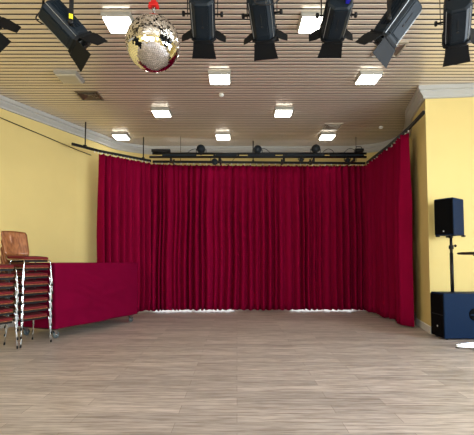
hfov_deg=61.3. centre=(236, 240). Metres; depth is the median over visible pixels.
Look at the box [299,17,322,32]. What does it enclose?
diffuser
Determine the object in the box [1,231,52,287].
chair
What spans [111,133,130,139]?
ceiling light
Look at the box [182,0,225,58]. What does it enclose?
spotlight
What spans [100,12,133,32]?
ceiling light
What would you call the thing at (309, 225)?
stage curtain
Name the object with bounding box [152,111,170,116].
diffuser
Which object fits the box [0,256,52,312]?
chair
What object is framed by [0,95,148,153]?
trim
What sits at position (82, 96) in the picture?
ceiling vent
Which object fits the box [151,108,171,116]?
ceiling light
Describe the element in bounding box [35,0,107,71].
spotlight
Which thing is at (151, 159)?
wall
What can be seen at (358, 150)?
box
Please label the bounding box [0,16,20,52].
spotlight
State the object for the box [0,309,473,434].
floor
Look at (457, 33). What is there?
spotlight
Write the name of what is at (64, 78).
diffuser
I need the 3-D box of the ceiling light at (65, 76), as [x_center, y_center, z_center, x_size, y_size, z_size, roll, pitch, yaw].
[-2.700,-2.631,6.447,0.360,0.079,0.360,0,-3,0]
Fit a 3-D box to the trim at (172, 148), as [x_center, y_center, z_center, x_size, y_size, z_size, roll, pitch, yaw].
[0.340,-2.363,10.413,5.320,0.190,0.130,0,-3,0]
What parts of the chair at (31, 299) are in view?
seat, seat frame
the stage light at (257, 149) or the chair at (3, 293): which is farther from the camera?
the stage light at (257, 149)
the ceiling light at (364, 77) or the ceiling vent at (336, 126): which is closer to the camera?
the ceiling light at (364, 77)
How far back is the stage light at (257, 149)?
9.28 m
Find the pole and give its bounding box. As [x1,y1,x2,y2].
[449,238,456,291]
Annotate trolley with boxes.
[23,315,132,337]
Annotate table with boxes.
[455,252,473,347]
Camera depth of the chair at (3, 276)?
5.50 m
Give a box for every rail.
[71,122,150,162]
[152,141,365,165]
[366,110,424,163]
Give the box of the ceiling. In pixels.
[0,0,473,145]
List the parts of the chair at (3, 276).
seat frame, seat, leg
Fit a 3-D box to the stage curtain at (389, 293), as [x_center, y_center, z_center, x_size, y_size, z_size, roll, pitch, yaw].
[3.200,-0.160,8.664,0.304,3.591,2.579,0,-3,1]
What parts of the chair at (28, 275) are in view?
backrest, seat, seat frame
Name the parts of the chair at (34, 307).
seat, seat frame, leg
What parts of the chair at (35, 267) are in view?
backrest, seat, seat frame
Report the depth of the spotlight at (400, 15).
3.13 m
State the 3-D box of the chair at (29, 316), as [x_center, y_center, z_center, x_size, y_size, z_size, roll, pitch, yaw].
[-3.183,1.096,5.959,0.653,0.838,0.510,-2,-3,28]
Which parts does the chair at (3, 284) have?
seat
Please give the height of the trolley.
1.125 m
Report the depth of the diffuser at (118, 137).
9.41 m
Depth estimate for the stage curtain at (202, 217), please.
9.81 m
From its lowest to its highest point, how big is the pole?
0.885 m
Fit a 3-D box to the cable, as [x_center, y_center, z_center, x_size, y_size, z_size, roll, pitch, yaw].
[-4.679,-2.241,6.534,0.040,0.254,6.016,-1,-3,26]
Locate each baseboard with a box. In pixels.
[0,321,14,328]
[414,312,430,333]
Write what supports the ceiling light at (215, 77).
attached to the ceiling
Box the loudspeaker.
[434,197,465,237]
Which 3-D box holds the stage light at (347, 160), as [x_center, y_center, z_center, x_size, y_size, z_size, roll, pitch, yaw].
[2.580,-1.914,9.364,0.159,0.188,0.128,0,-3,0]
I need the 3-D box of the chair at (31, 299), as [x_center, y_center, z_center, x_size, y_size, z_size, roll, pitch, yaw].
[-3.181,0.856,5.974,0.653,0.838,0.510,-2,-3,28]
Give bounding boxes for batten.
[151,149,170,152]
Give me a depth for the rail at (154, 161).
9.88 m
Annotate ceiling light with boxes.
[53,70,84,83]
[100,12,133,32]
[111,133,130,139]
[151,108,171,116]
[208,71,230,84]
[215,133,230,139]
[273,107,293,116]
[297,12,323,32]
[318,133,336,139]
[354,71,382,84]
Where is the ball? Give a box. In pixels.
[125,0,179,72]
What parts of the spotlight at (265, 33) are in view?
barn door, frame, barn door, barn door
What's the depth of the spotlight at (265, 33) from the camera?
3.22 m
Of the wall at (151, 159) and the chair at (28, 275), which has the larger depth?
the wall at (151, 159)
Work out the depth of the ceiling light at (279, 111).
7.84 m
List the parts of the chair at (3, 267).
seat, leg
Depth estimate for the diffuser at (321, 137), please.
9.41 m
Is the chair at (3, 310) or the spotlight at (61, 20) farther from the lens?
the chair at (3, 310)
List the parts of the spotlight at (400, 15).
barn door, frame, barn door, tilt knob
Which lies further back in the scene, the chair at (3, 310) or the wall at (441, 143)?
the wall at (441, 143)
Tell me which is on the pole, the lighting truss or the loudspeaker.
the loudspeaker
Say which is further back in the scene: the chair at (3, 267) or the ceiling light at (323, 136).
the ceiling light at (323, 136)
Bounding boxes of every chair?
[0,247,52,304]
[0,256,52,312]
[0,263,51,321]
[0,264,18,296]
[0,271,51,330]
[0,273,18,304]
[0,281,18,313]
[0,290,18,322]
[0,298,18,330]
[0,307,17,339]
[0,316,17,348]
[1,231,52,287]
[1,239,52,295]
[1,289,51,339]
[3,304,51,347]
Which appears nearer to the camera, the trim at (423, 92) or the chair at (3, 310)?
the chair at (3, 310)
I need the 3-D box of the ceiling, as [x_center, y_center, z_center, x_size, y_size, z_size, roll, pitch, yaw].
[0.000,-2.848,3.041,12.400,0.007,15.052,0,-3,0]
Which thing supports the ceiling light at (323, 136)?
attached to the ceiling
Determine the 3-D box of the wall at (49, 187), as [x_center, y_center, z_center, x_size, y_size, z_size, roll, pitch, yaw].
[-5.199,-0.786,3.163,2.160,4.300,15.643,-1,-3,14]
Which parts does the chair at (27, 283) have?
backrest, seat, seat frame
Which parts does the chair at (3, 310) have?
seat, leg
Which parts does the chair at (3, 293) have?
seat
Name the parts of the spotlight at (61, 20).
tilt knob, frame, barn door, barn door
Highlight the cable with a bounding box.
[0,117,89,154]
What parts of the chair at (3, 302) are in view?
seat, leg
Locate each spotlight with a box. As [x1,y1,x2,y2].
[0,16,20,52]
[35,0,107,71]
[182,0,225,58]
[241,0,287,60]
[309,0,357,57]
[355,0,421,67]
[434,0,473,66]
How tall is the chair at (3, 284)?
0.838 m
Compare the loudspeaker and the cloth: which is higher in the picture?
the loudspeaker
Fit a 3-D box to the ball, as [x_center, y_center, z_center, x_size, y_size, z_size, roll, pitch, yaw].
[-0.775,-2.194,3.720,0.497,1.238,0.496,2,-4,-36]
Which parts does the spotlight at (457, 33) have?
frame, barn door, barn door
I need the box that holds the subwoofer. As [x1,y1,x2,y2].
[430,291,473,339]
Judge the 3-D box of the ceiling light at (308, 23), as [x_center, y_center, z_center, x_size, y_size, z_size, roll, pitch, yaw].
[0.950,-2.708,4.979,0.360,0.079,0.360,0,-3,0]
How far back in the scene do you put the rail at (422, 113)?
7.68 m
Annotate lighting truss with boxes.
[149,137,366,164]
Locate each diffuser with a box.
[55,74,82,83]
[103,17,130,32]
[112,135,129,139]
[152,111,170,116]
[209,75,229,84]
[216,135,229,139]
[275,110,291,116]
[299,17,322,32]
[319,135,334,139]
[356,75,380,84]
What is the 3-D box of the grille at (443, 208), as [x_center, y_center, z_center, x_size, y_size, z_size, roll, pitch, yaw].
[3.274,-0.384,6.339,0.018,0.555,0.300,2,-4,-33]
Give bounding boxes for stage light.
[196,144,205,154]
[211,155,218,164]
[252,145,262,154]
[310,144,320,154]
[344,155,350,162]
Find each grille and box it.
[430,293,443,337]
[434,198,453,234]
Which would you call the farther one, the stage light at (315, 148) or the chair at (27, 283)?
the stage light at (315, 148)
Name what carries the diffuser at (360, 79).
attached to the ceiling light at (364, 77)
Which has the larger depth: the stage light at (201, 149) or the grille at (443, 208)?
the stage light at (201, 149)
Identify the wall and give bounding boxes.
[0,108,147,315]
[148,154,351,165]
[352,97,473,325]
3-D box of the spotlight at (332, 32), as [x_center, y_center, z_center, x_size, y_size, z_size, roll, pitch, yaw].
[0.797,-1.904,3.258,0.375,0.586,0.638,0,-3,2]
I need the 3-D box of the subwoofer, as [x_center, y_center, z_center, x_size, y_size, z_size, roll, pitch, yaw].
[3.605,1.171,6.362,0.860,0.727,0.431,0,-3,0]
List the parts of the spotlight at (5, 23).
barn door, barn door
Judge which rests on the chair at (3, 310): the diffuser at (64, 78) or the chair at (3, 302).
the chair at (3, 302)
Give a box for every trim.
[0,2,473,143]
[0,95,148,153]
[148,146,351,153]
[352,83,473,152]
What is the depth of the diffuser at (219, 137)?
9.41 m
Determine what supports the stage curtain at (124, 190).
hanging from the rail at (85, 146)
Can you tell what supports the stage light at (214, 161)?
hanging from the lighting truss
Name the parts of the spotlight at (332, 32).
barn door, barn door, frame, barn door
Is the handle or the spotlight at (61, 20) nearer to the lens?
the spotlight at (61, 20)
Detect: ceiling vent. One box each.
[74,91,103,100]
[321,123,342,129]
[370,41,408,56]
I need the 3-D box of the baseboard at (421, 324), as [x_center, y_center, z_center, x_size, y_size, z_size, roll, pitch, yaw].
[3.762,1.553,7.858,2.189,0.120,4.872,2,-4,-33]
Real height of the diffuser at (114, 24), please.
0.027 m
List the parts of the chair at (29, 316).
seat, seat frame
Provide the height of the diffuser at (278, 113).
0.027 m
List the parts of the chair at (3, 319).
seat, leg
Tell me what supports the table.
on the floor
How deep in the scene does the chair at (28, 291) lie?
5.84 m
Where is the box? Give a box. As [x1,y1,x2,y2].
[354,146,363,152]
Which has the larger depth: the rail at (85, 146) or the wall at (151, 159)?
the wall at (151, 159)
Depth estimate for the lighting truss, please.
9.35 m
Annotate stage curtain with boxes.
[97,154,150,311]
[150,163,253,310]
[254,165,366,310]
[364,133,413,326]
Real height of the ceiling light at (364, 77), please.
0.079 m
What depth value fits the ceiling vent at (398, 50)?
5.61 m
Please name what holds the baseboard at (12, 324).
attached to the wall at (49, 187)
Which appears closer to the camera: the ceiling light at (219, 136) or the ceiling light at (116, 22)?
the ceiling light at (116, 22)
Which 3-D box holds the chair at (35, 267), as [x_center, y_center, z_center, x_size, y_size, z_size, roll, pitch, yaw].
[-3.182,0.377,6.002,0.653,0.838,0.510,-2,-3,28]
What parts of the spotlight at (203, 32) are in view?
barn door, frame, barn door, barn door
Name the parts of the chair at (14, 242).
backrest, leg, seat, seat frame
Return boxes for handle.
[469,309,473,320]
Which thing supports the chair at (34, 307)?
on the chair at (29, 316)
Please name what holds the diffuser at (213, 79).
attached to the ceiling light at (215, 77)
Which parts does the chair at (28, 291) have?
seat, seat frame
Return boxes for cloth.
[18,263,137,328]
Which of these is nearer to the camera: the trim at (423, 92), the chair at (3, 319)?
the chair at (3, 319)

